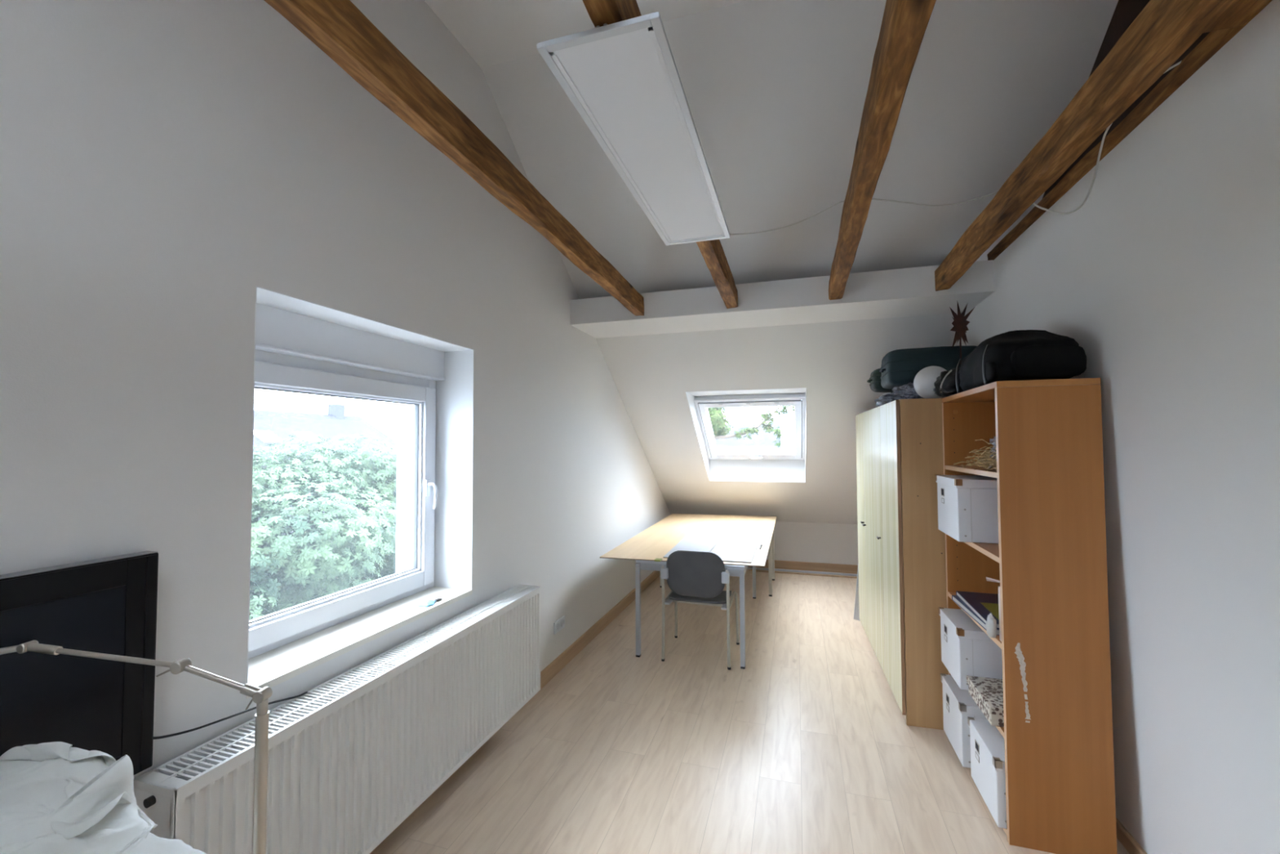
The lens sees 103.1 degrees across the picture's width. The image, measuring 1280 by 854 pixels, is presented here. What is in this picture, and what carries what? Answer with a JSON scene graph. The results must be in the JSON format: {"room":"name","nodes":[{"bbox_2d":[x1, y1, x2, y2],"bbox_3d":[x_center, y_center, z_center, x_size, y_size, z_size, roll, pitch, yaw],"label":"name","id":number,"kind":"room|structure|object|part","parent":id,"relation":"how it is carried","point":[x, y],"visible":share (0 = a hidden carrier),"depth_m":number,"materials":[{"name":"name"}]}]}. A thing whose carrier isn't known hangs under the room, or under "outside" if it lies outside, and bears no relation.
{"room":"attic bedroom","nodes":[
{"label":"attic bedroom","id":0,"kind":"room"},
{"bbox_2d":[0,0,670,778],"bbox_3d":[-0.973,-0.137,3.173,0.448,3.900,8.480,-1,-2,17],"label":"wall","id":1,"kind":"structure","parent":0,"point":[163,162],"depth_m":1.52,"materials":[{"name":"white paint"}]},
{"bbox_2d":[0,551,158,775],"bbox_3d":[-1.415,0.578,0.835,0.063,0.543,1.000,-1,-2,17],"label":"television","id":2,"kind":"object","parent":1,"relation":"attached to","point":[108,605],"visible":0.77,"depth_m":1.17,"materials":[{"name":"black plastic"}]},
{"bbox_2d":[153,691,307,739],"bbox_3d":[-1.198,0.849,1.515,0.010,0.100,0.457,-1,-2,16],"label":"cable","id":3,"kind":"object","parent":2,"relation":"attached to","point":[305,692],"visible":0.91,"depth_m":1.46,"materials":[{"name":"black plastic"}]},
{"bbox_2d":[133,584,541,853],"bbox_3d":[-0.947,1.222,2.143,0.171,0.604,1.883,-1,-2,17],"label":"radiator","id":4,"kind":"object","parent":1,"relation":"attached to","point":[352,757],"visible":1,"depth_m":1.80,"materials":[{"name":"white metal"}]},
{"bbox_3d":[-0.997,1.228,2.166,0.012,0.592,1.845,-1,-2,17],"label":"panel","id":5,"kind":"part","parent":4,"relation":"part of","materials":[{"name":"silver metal"}]},
{"bbox_2d":[246,302,472,698],"bbox_3d":[-1.188,0.217,2.183,0.289,1.290,1.146,-1,-2,17],"label":"window","id":6,"kind":"structure","parent":1,"relation":"in","point":[295,353],"depth_m":2.17,"materials":[{"name":"white plastic"}]},
{"bbox_3d":[-1.284,0.291,2.212,0.067,1.031,1.073,-1,-2,17],"label":"sash","id":7,"kind":"part","parent":6,"relation":"part of","materials":[{"name":"white plastic"}]},
{"bbox_3d":[-1.301,0.283,2.216,0.053,1.113,1.142,-1,-2,17],"label":"frame","id":8,"kind":"part","parent":6,"relation":"part of","materials":[{"name":"white plastic"}]},
{"bbox_3d":[-1.186,0.849,2.162,0.289,0.024,1.146,-1,-2,17],"label":"sill","id":9,"kind":"part","parent":6,"relation":"part of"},
{"bbox_2d":[417,597,441,606],"bbox_3d":[-1.008,0.840,2.441,0.075,0.016,0.116,-1,-2,17],"label":"packet","id":10,"kind":"object","parent":6,"relation":"on","point":[428,602],"visible":1,"depth_m":2.41,"materials":[{"name":"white plastic"}]},
{"bbox_3d":[-1.086,0.352,2.652,0.060,0.153,0.031,0,-2,6],"label":"handle","id":11,"kind":"part","parent":6,"relation":"part of","materials":[{"name":"white plastic"}]},
{"bbox_2d":[246,285,474,683],"bbox_3d":[-1.177,0.203,2.180,0.262,1.268,1.146,-1,-2,17],"label":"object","id":12,"kind":"structure","parent":1,"relation":"attached to","point":[454,457],"depth_m":2.70,"materials":[{"name":"white paint"}]},
{"bbox_2d":[373,570,659,849],"bbox_3d":[-0.745,1.659,3.043,0.016,0.100,8.080,-1,-2,17],"label":"baseboard","id":13,"kind":"structure","parent":1,"relation":"attached to","point":[563,659],"depth_m":4.05,"materials":[{"name":"brown wood"}]},
{"bbox_2d":[553,615,564,634],"bbox_3d":[-0.573,1.407,3.617,0.015,0.082,0.162,-1,-2,17],"label":"wall socket","id":14,"kind":"object","parent":1,"relation":"attached to","point":[558,624],"visible":1,"depth_m":3.60,"materials":[{"name":"white plastic"}]},
{"bbox_2d":[569,259,995,337],"bbox_3d":[0.877,-0.884,3.718,2.828,0.190,0.522,-1,-2,17],"label":"beam","id":15,"kind":"structure","parent":1,"relation":"attached to","point":[908,291],"depth_m":3.50,"materials":[{"name":"white paint"}]},
{"bbox_2d":[424,0,746,68],"bbox_3d":[0.200,-2.166,0.472,3.637,0.200,3.881,-1,-2,17],"label":"ceiling","id":16,"kind":"structure","parent":0,"point":[492,32],"depth_m":2.48,"materials":[{"name":"white paint"}]},
{"bbox_2d":[369,568,1129,853],"bbox_3d":[0.723,1.748,2.588,3.987,0.120,8.480,-1,-2,17],"label":"floor","id":17,"kind":"structure","parent":0,"point":[809,747],"depth_m":2.60,"materials":[{"name":"brown wood"}]},
{"bbox_2d":[0,640,272,853],"bbox_3d":[-0.912,1.004,0.812,0.768,1.255,0.260,0,-2,-16],"label":"floor lamp","id":18,"kind":"object","parent":17,"relation":"on","point":[260,696],"visible":1,"depth_m":0.89,"materials":[{"name":"silver metal"}]},
{"bbox_3d":[-1.168,0.393,0.856,0.189,0.022,0.011,1,-2,-28],"label":"arm","id":19,"kind":"part","parent":18,"relation":"part of","materials":[{"name":"silver metal"}]},
{"bbox_3d":[-0.949,0.406,0.900,0.273,0.049,0.015,0,-2,0],"label":"arm","id":20,"kind":"part","parent":18,"relation":"part of","materials":[{"name":"silver metal"}]},
{"bbox_3d":[-0.836,0.432,0.894,0.032,0.017,0.003,0,-2,6],"label":"clamp lever","id":21,"kind":"part","parent":18,"relation":"part of","materials":[{"name":"silver metal"}]},
{"bbox_3d":[-0.739,0.452,0.901,0.143,0.064,0.017,0,-2,-2],"label":"arm","id":22,"kind":"part","parent":18,"relation":"part of","materials":[{"name":"silver metal"}]},
{"bbox_3d":[-0.691,0.491,0.899,0.023,0.024,0.003,-1,-2,28],"label":"clamp lever","id":23,"kind":"part","parent":18,"relation":"part of","materials":[{"name":"silver metal"}]},
{"bbox_2d":[635,560,755,669],"bbox_3d":[0.617,1.398,4.597,0.820,0.719,1.824,-1,-2,17],"label":"work table","id":24,"kind":"object","parent":17,"relation":"on","point":[734,570],"visible":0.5,"depth_m":3.83,"materials":[{"name":"grey metal"}]},
{"bbox_3d":[-0.014,1.378,3.855,0.033,0.684,0.033,-1,-2,17],"label":"leg","id":25,"kind":"part","parent":24,"relation":"part of","materials":[{"name":"grey paint"}]},
{"bbox_2d":[600,513,777,566],"bbox_3d":[0.656,1.050,5.058,1.286,0.007,2.673,-1,-2,17],"label":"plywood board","id":26,"kind":"object","parent":24,"relation":"on","point":[658,540],"visible":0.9,"depth_m":4.88,"materials":[{"name":"brown wood"}]},
{"bbox_2d":[654,558,662,561],"bbox_3d":[0.138,1.001,3.829,0.045,0.010,0.060,-1,-2,17],"label":"clamp","id":27,"kind":"object","parent":26,"relation":"on","point":[655,559],"visible":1,"depth_m":3.81,"materials":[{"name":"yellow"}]},
{"bbox_2d":[662,522,733,558],"bbox_3d":[0.579,1.031,4.723,0.362,0.007,1.771,-1,-2,17],"label":"sheet","id":28,"kind":"object","parent":26,"relation":"on","point":[704,537],"visible":0.71,"depth_m":4.68,"materials":[{"name":"grey paper"}]},
{"bbox_2d":[710,526,763,563],"bbox_3d":[0.879,1.024,4.533,0.352,0.007,1.577,-1,-2,17],"label":"sheet","id":29,"kind":"object","parent":26,"relation":"on","point":[738,544],"visible":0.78,"depth_m":4.37,"materials":[{"name":"grey paper"}]},
{"bbox_2d":[753,528,766,561],"bbox_3d":[1.070,1.024,4.494,0.012,0.002,1.480,-1,-2,17],"label":"ruler","id":30,"kind":"object","parent":26,"relation":"on","point":[755,557],"visible":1,"depth_m":4.34,"materials":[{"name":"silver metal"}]},
{"bbox_3d":[0.619,1.085,4.599,0.800,0.051,1.780,-1,-2,17],"label":"frame rail","id":31,"kind":"part","parent":24,"relation":"part of","materials":[{"name":"grey metal"}]},
{"bbox_3d":[0.735,1.368,3.648,0.033,0.684,0.033,-1,-2,17],"label":"leg","id":32,"kind":"part","parent":24,"relation":"part of","materials":[{"name":"grey paint"}]},
{"bbox_3d":[1.187,1.423,5.291,0.033,0.684,0.033,-1,-2,17],"label":"leg","id":33,"kind":"part","parent":24,"relation":"part of","materials":[{"name":"grey paint"}]},
{"bbox_2d":[661,550,739,669],"bbox_3d":[0.469,1.324,3.923,0.531,0.820,0.510,-1,-2,17],"label":"office chair","id":34,"kind":"object","parent":17,"relation":"on","point":[693,577],"visible":1,"depth_m":3.71,"materials":[{"name":"grey plastic"}]},
{"bbox_3d":[0.172,1.374,3.767,0.027,0.689,0.042,0,-2,2],"label":"leg","id":35,"kind":"part","parent":34,"relation":"part of","materials":[{"name":"beige paint"}]},
{"bbox_3d":[0.239,1.511,4.003,0.036,0.430,0.478,-1,-2,17],"label":"leg","id":36,"kind":"part","parent":34,"relation":"part of","materials":[{"name":"beige paint"}]},
{"bbox_3d":[0.402,1.073,3.718,0.434,0.331,0.052,-1,-2,17],"label":"backrest","id":37,"kind":"part","parent":34,"relation":"part of","materials":[{"name":"grey plastic"}]},
{"bbox_3d":[0.471,1.305,3.931,0.442,0.059,0.435,-1,-2,17],"label":"seat","id":38,"kind":"part","parent":34,"relation":"part of","materials":[{"name":"grey plastic"}]},
{"bbox_3d":[0.628,1.367,3.627,0.027,0.689,0.042,-1,-2,32],"label":"leg","id":39,"kind":"part","parent":34,"relation":"part of","materials":[{"name":"beige paint"}]},
{"bbox_3d":[0.709,1.504,3.858,0.036,0.430,0.478,-1,-2,17],"label":"leg","id":40,"kind":"part","parent":34,"relation":"part of","materials":[{"name":"beige paint"}]},
{"bbox_2d":[659,530,774,596],"bbox_3d":[0.900,1.440,5.854,1.240,0.719,0.715,-1,-2,17],"label":"trestle table","id":41,"kind":"object","parent":17,"relation":"on","point":[771,549],"visible":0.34,"depth_m":5.36,"materials":[{"name":"grey metal"}]},
{"bbox_3d":[1.374,1.425,5.366,0.032,0.684,0.032,-1,-2,17],"label":"leg","id":42,"kind":"part","parent":41,"relation":"part of","materials":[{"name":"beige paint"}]},
{"bbox_3d":[1.567,1.446,5.991,0.032,0.684,0.032,-1,-2,17],"label":"leg","id":43,"kind":"part","parent":41,"relation":"part of","materials":[{"name":"beige paint"}]},
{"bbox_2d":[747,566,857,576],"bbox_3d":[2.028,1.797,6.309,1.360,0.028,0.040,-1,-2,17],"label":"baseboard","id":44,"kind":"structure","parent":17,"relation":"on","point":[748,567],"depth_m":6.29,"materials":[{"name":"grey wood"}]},
{"bbox_2d":[748,568,857,578],"bbox_3d":[2.023,1.802,6.239,1.350,0.014,0.055,-1,-2,17],"label":"strip","id":45,"kind":"object","parent":17,"relation":"on","point":[749,570],"visible":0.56,"depth_m":6.22,"materials":[{"name":"white plastic"}]},
{"bbox_2d":[853,568,859,620],"bbox_3d":[2.020,1.421,4.566,0.231,0.660,0.062,-2,-3,42],"label":"board","id":46,"kind":"object","parent":17,"relation":"on","point":[856,615],"visible":0.21,"depth_m":4.61,"materials":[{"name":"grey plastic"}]},
{"bbox_2d":[855,398,948,729],"bbox_3d":[1.993,0.790,3.647,0.629,1.859,1.661,-1,-2,15],"label":"wardrobe","id":47,"kind":"object","parent":17,"relation":"on","point":[902,562],"visible":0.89,"depth_m":2.92,"materials":[{"name":"brown wood"}]},
{"bbox_3d":[1.888,0.788,4.320,0.018,1.799,0.417,-1,-2,15],"label":"door","id":48,"kind":"part","parent":47,"relation":"part of","materials":[{"name":"white wood"}]},
{"bbox_3d":[1.734,0.769,3.764,0.018,1.799,0.732,-1,-2,15],"label":"door","id":49,"kind":"part","parent":47,"relation":"part of","materials":[{"name":"white wood"}]},
{"bbox_3d":[1.569,0.750,3.168,0.018,1.799,0.499,-1,-2,15],"label":"door","id":50,"kind":"part","parent":47,"relation":"part of","materials":[{"name":"white wood"}]},
{"bbox_2d":[874,382,943,406],"bbox_3d":[1.890,-0.215,3.547,0.466,0.139,0.766,-1,-2,17],"label":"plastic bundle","id":51,"kind":"object","parent":47,"relation":"on","point":[907,391],"visible":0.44,"depth_m":3.29,"materials":[{"name":"grey plastic"}]},
{"bbox_2d":[866,368,893,392],"bbox_3d":[1.931,-0.354,3.814,0.415,0.177,0.263,-1,-2,17],"label":"suitcase","id":52,"kind":"object","parent":51,"relation":"on","point":[875,380],"visible":0.2,"depth_m":3.77,"materials":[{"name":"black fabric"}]},
{"bbox_2d":[879,345,977,389],"bbox_3d":[1.951,-0.397,3.453,0.586,0.242,0.395,-1,-2,17],"label":"suitcase","id":53,"kind":"object","parent":51,"relation":"on","point":[899,367],"visible":0.58,"depth_m":3.31,"materials":[{"name":"teal fabric"}]},
{"bbox_3d":[1.796,0.763,2.851,0.582,1.858,0.019,-1,-2,15],"label":"panel","id":54,"kind":"part","parent":47,"relation":"part of","materials":[{"name":"brown wood"}]},
{"bbox_2d":[913,365,946,398],"bbox_3d":[1.778,-0.266,3.089,0.204,0.209,0.204,-1,-2,17],"label":"globe lamp","id":55,"kind":"object","parent":47,"relation":"on","point":[924,380],"visible":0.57,"depth_m":3.04,"materials":[{"name":"white glass"}]},
{"bbox_2d":[933,367,964,397],"bbox_3d":[1.782,-0.252,2.787,0.262,0.170,0.362,-1,-2,17],"label":"pouch","id":56,"kind":"object","parent":47,"relation":"on","point":[944,384],"visible":0.53,"depth_m":2.82,"materials":[{"name":"black fabric"}]},
{"bbox_2d":[949,300,973,366],"bbox_3d":[1.962,-0.469,3.094,0.099,0.614,0.119,1,-2,-34],"label":"metal star","id":57,"kind":"object","parent":47,"relation":"on","point":[960,322],"visible":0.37,"depth_m":3.10,"materials":[{"name":"brown metal"}]},
{"bbox_3d":[1.965,-0.606,3.128,0.078,0.222,0.004,-1,-2,17],"label":"star plate","id":58,"kind":"part","parent":57,"relation":"part of","materials":[{"name":"metal"}]},
{"bbox_3d":[1.957,-0.382,3.099,0.009,0.437,0.009,-2,-3,40],"label":"stem","id":59,"kind":"part","parent":57,"relation":"part of","materials":[{"name":"metal"}]},
{"bbox_2d":[942,377,1117,853],"bbox_3d":[1.758,0.749,2.399,0.351,1.855,0.824,-1,-2,17],"label":"bookshelf","id":60,"kind":"object","parent":17,"relation":"on","point":[1049,560],"visible":0.74,"depth_m":2.01,"materials":[{"name":"brown wood"}]},
{"bbox_2d":[940,673,987,768],"bbox_3d":[1.782,1.499,2.573,0.371,0.299,0.352,-1,-2,17],"label":"storage box","id":61,"kind":"object","parent":60,"relation":"on","point":[958,704],"visible":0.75,"depth_m":2.54,"materials":[{"name":"white cardboard"}]},
{"bbox_3d":[1.782,1.371,2.578,0.370,0.042,0.350,-1,-2,17],"label":"lid","id":62,"kind":"part","parent":61,"relation":"part of","materials":[{"name":"white cardboard"}]},
{"bbox_2d":[935,474,999,543],"bbox_3d":[1.758,0.404,2.560,0.386,0.299,0.382,-1,-2,17],"label":"storage box","id":63,"kind":"object","parent":60,"relation":"on","point":[968,510],"visible":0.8,"depth_m":2.42,"materials":[{"name":"white cardboard"}]},
{"bbox_3d":[1.758,0.276,2.564,0.385,0.042,0.380,-1,-2,17],"label":"lid","id":64,"kind":"part","parent":63,"relation":"part of","materials":[{"name":"white cardboard"}]},
{"bbox_2d":[938,607,1002,689],"bbox_3d":[1.764,1.118,2.548,0.386,0.286,0.349,-1,-2,17],"label":"storage box","id":65,"kind":"object","parent":60,"relation":"on","point":[966,649],"visible":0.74,"depth_m":2.44,"materials":[{"name":"white cardboard"}]},
{"bbox_3d":[1.764,0.997,2.552,0.385,0.042,0.347,-1,-2,17],"label":"lid","id":66,"kind":"part","parent":65,"relation":"part of","materials":[{"name":"white cardboard"}]},
{"bbox_3d":[1.876,0.775,2.782,0.350,1.829,0.022,-1,-2,17],"label":"panel","id":67,"kind":"part","parent":60,"relation":"part of","materials":[{"name":"brown wood"}]},
{"bbox_3d":[1.755,0.210,2.419,0.340,0.022,0.779,-1,-2,17],"label":"shelf","id":68,"kind":"part","parent":60,"relation":"part of","materials":[{"name":"brown wood"}]},
{"bbox_2d":[952,439,996,471],"bbox_3d":[1.576,0.103,2.319,0.298,0.183,0.471,-1,-2,17],"label":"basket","id":69,"kind":"object","parent":60,"relation":"on","point":[987,462],"visible":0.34,"depth_m":2.23,"materials":[{"name":"beige wicker"}]},
{"bbox_2d":[951,595,999,635],"bbox_3d":[1.695,0.886,2.395,0.252,0.024,0.510,-1,-2,15],"label":"book","id":70,"kind":"object","parent":60,"relation":"on","point":[955,598],"visible":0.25,"depth_m":2.45,"materials":[{"name":"grey paper"}]},
{"bbox_2d":[955,591,999,628],"bbox_3d":[1.707,0.864,2.400,0.252,0.021,0.505,-1,-2,18],"label":"book","id":71,"kind":"object","parent":70,"relation":"on","point":[981,604],"visible":0.34,"depth_m":2.47,"materials":[{"name":"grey paper"}]},
{"bbox_2d":[980,602,999,619],"bbox_3d":[1.697,0.851,2.331,0.164,0.001,0.265,-1,-2,18],"label":"picture","id":72,"kind":"object","parent":71,"relation":"on","point":[989,607],"depth_m":2.39},
{"bbox_3d":[1.758,0.910,2.395,0.340,0.022,0.779,-1,-2,17],"label":"shelf","id":73,"kind":"part","parent":60,"relation":"part of","materials":[{"name":"brown wood"}]},
{"bbox_2d":[966,675,1004,727],"bbox_3d":[1.654,1.211,2.222,0.310,0.079,0.305,-1,-2,17],"label":"patterned box","id":74,"kind":"object","parent":60,"relation":"on","point":[987,693],"visible":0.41,"depth_m":2.23,"materials":[{"name":"cardboard"}]},
{"bbox_3d":[1.757,0.560,2.407,0.340,0.022,0.779,-1,-2,17],"label":"shelf","id":75,"kind":"part","parent":60,"relation":"part of","materials":[{"name":"brown wood"}]},
{"bbox_2d":[967,716,1006,828],"bbox_3d":[1.679,1.500,2.184,0.371,0.271,0.347,-1,-2,17],"label":"storage box","id":76,"kind":"object","parent":60,"relation":"on","point":[987,743],"visible":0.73,"depth_m":2.18,"materials":[{"name":"white cardboard"}]},
{"bbox_3d":[1.524,1.445,2.298,0.002,0.040,0.052,-1,-2,17],"label":"grip frame","id":77,"kind":"part","parent":76,"relation":"part of","materials":[{"name":"silver metal"}]},
{"bbox_3d":[1.679,1.386,2.187,0.370,0.042,0.345,-1,-2,17],"label":"lid","id":78,"kind":"part","parent":76,"relation":"part of","materials":[{"name":"white cardboard"}]},
{"bbox_2d":[985,613,997,637],"bbox_3d":[1.463,0.824,2.116,0.039,0.098,0.046,-1,-2,17],"label":"crumpled tissue","id":79,"kind":"object","parent":60,"relation":"on","point":[991,623],"visible":1,"depth_m":2.10,"materials":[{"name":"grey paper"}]},
{"bbox_2d":[986,577,1001,641],"bbox_3d":[1.591,0.753,2.090,0.308,0.269,0.083,-1,-2,17],"label":"paper tray","id":80,"kind":"object","parent":60,"relation":"on","point":[988,579],"visible":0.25,"depth_m":2.12,"materials":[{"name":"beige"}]},
{"bbox_2d":[955,329,1086,393],"bbox_3d":[1.746,-0.313,2.401,0.336,0.266,0.708,-1,-2,17],"label":"duffel bag","id":81,"kind":"object","parent":60,"relation":"on","point":[1018,354],"visible":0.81,"depth_m":2.12,"materials":[{"name":"black fabric"}]},
{"bbox_3d":[1.755,-0.165,2.431,0.350,0.025,0.824,-1,-2,17],"label":"panel","id":82,"kind":"part","parent":60,"relation":"part of","materials":[{"name":"brown wood"}]},
{"bbox_3d":[1.641,0.750,2.017,0.350,1.829,0.022,-1,-2,17],"label":"panel","id":83,"kind":"part","parent":60,"relation":"part of","materials":[{"name":"brown wood"}]},
{"bbox_2d":[481,0,1118,524],"bbox_3d":[1.213,-0.423,4.605,3.097,3.416,4.762,-1,-2,17],"label":"ceiling","id":84,"kind":"structure","parent":0,"point":[775,91],"depth_m":3.01,"materials":[{"name":"white paint"}]},
{"bbox_2d":[685,387,806,482],"bbox_3d":[1.134,0.146,5.204,1.071,0.919,1.323,-1,-2,17],"label":"trim","id":85,"kind":"structure","parent":84,"relation":"attached to","point":[717,469],"depth_m":5.75,"materials":[{"name":"white paint"}]},
{"bbox_2d":[693,392,805,459],"bbox_3d":[1.198,0.005,5.417,1.075,0.707,0.948,-1,-2,17],"label":"window","id":86,"kind":"structure","parent":84,"relation":"attached to","point":[702,403],"depth_m":5.23,"materials":[{"name":"white plastic"}]},
{"bbox_3d":[1.308,0.348,5.718,0.130,0.043,0.042,-1,-2,17],"label":"handle","id":87,"kind":"part","parent":86,"relation":"part of","materials":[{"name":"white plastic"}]},
{"bbox_2d":[766,521,857,564],"bbox_3d":[1.841,1.552,6.573,3.087,0.739,0.180,-1,-2,17],"label":"wall","id":88,"kind":"structure","parent":0,"point":[811,542],"depth_m":6.37,"materials":[{"name":"white paint"}]},
{"bbox_2d":[747,559,857,573],"bbox_3d":[1.797,1.760,6.477,2.821,0.116,0.016,-1,-2,17],"label":"baseboard","id":89,"kind":"structure","parent":88,"relation":"attached to","point":[779,564],"depth_m":6.35,"materials":[{"name":"brown wood"}]},
{"bbox_2d":[957,0,1279,853],"bbox_3d":[2.264,0.367,2.159,0.752,2.800,8.480,-1,-2,17],"label":"wall","id":90,"kind":"structure","parent":0,"point":[1166,277],"depth_m":1.61,"materials":[{"name":"white paint"}]},
{"bbox_2d":[986,0,1272,260],"bbox_3d":[1.474,-1.116,0.790,0.107,0.079,4.895,-1,-2,17],"label":"beam","id":91,"kind":"structure","parent":90,"relation":"on","point":[1214,41],"depth_m":1.78,"materials":[{"name":"brown wood"}]},
{"bbox_2d":[1202,0,1268,33],"bbox_3d":[1.451,-1.089,1.286,0.237,0.055,0.200,-1,-2,17],"label":"wood block","id":92,"kind":"object","parent":91,"relation":"attached to","point":[1237,12],"visible":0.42,"depth_m":1.31,"materials":[{"name":"brown wood"}]},
{"bbox_2d":[1115,817,1146,853],"bbox_3d":[1.996,1.639,2.199,0.041,0.062,8.080,-1,-2,17],"label":"baseboard","id":93,"kind":"structure","parent":90,"relation":"attached to","point":[1126,838],"depth_m":2.00,"materials":[{"name":"brown wood"}]},
{"bbox_2d":[1042,0,1209,198],"bbox_3d":[1.676,-1.595,0.767,0.105,1.030,4.950,-1,-2,17],"label":"ceiling beam","id":94,"kind":"structure","parent":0,"point":[1126,11],"depth_m":2.17,"materials":[{"name":"brown wood"}]},
{"bbox_3d":[-0.475,-0.293,-1.299,3.337,3.900,0.180,-1,-2,17],"label":"wall","id":95,"kind":"structure","parent":0,"visible":0},
{"bbox_2d":[263,0,644,315],"bbox_3d":[-0.674,-0.956,1.404,0.074,0.140,4.816,-1,-2,16],"label":"ceiling beam","id":96,"kind":"structure","parent":95,"relation":"attached to","point":[338,28],"depth_m":1.52,"materials":[{"name":"brown wood"}]},
{"bbox_2d":[582,0,737,308],"bbox_3d":[-0.045,-0.963,1.210,0.092,0.136,4.815,-1,-2,16],"label":"ceiling beam","id":97,"kind":"structure","parent":95,"relation":"attached to","point":[601,12],"depth_m":2.43,"materials":[{"name":"brown wood"}]},
{"bbox_2d":[536,11,729,245],"bbox_3d":[0.079,-0.865,1.685,0.288,0.049,1.200,-1,-2,17],"label":"ceiling light panel","id":98,"kind":"object","parent":97,"relation":"hanging from","point":[623,79],"visible":1,"depth_m":1.40,"materials":[{"name":"white paint"}]},
{"bbox_2d":[828,0,936,299],"bbox_3d":[0.570,-0.973,1.021,0.089,0.139,4.814,-1,-2,17],"label":"ceiling beam","id":99,"kind":"structure","parent":95,"relation":"attached to","point":[904,23],"depth_m":1.48,"materials":[{"name":"brown wood"}]},
{"bbox_2d":[934,0,1233,291],"bbox_3d":[1.157,-0.985,0.841,0.087,0.137,4.814,-1,-2,17],"label":"ceiling beam","id":100,"kind":"structure","parent":95,"relation":"attached to","point":[1163,30],"depth_m":1.49,"materials":[{"name":"brown wood"}]},
{"bbox_2d":[729,61,1181,235],"bbox_3d":[1.180,-0.957,2.085,1.518,0.306,0.540,-1,-2,28],"label":"power cord","id":101,"kind":"object","parent":100,"relation":"hanging from","point":[1180,62],"visible":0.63,"depth_m":2.21,"materials":[{"name":"grey plastic"}]},
{"label":"outside","id":102,"kind":"structure","parent":0,"visible":0},
{"bbox_3d":[-5.127,5.511,17.098,100.000,0.200,90.000,-1,-2,17],"label":"ground","id":103,"kind":"structure","parent":102,"visible":0},
{"bbox_2d":[248,433,397,620],"bbox_3d":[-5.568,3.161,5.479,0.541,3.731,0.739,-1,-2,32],"label":"leafy tree","id":104,"kind":"object","parent":103,"relation":"on","point":[333,556],"visible":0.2,"depth_m":6.54,"materials":[{"name":"green plant"}]},
{"bbox_2d":[253,404,397,535],"bbox_3d":[-19.241,2.090,23.077,8.400,7.150,15.700,-1,-2,17],"label":"house","id":105,"kind":"structure","parent":103,"relation":"on","point":[269,426],"depth_m":26.12,"materials":[{"name":"grey"}]},
{"bbox_2d":[715,424,781,448],"bbox_3d":[3.693,2.802,26.512,7.000,5.800,6.000,-1,-2,17],"label":"house","id":106,"kind":"structure","parent":103,"relation":"on","point":[763,440],"depth_m":24.45,"materials":[{"name":"grey"}]},
{"bbox_2d":[707,405,795,448],"bbox_3d":[2.039,1.607,12.028,1.678,7.212,3.027,2,-3,-43],"label":"tree","id":107,"kind":"object","parent":103,"relation":"on","point":[718,419],"visible":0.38,"depth_m":11.73,"materials":[{"name":"green plant"}]},
{"bbox_3d":[-1.035,1.182,0.646,0.530,0.890,0.500,-1,-2,17],"label":"side table","id":108,"kind":"object","parent":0,"visible":0},
{"bbox_2d":[0,741,206,853],"bbox_3d":[-1.041,0.696,0.672,0.677,0.307,0.618,-1,-2,17],"label":"cloth","id":109,"kind":"object","parent":108,"relation":"on","point":[58,797],"visible":1,"depth_m":0.88,"materials":[{"name":"white fabric"}]}
]}

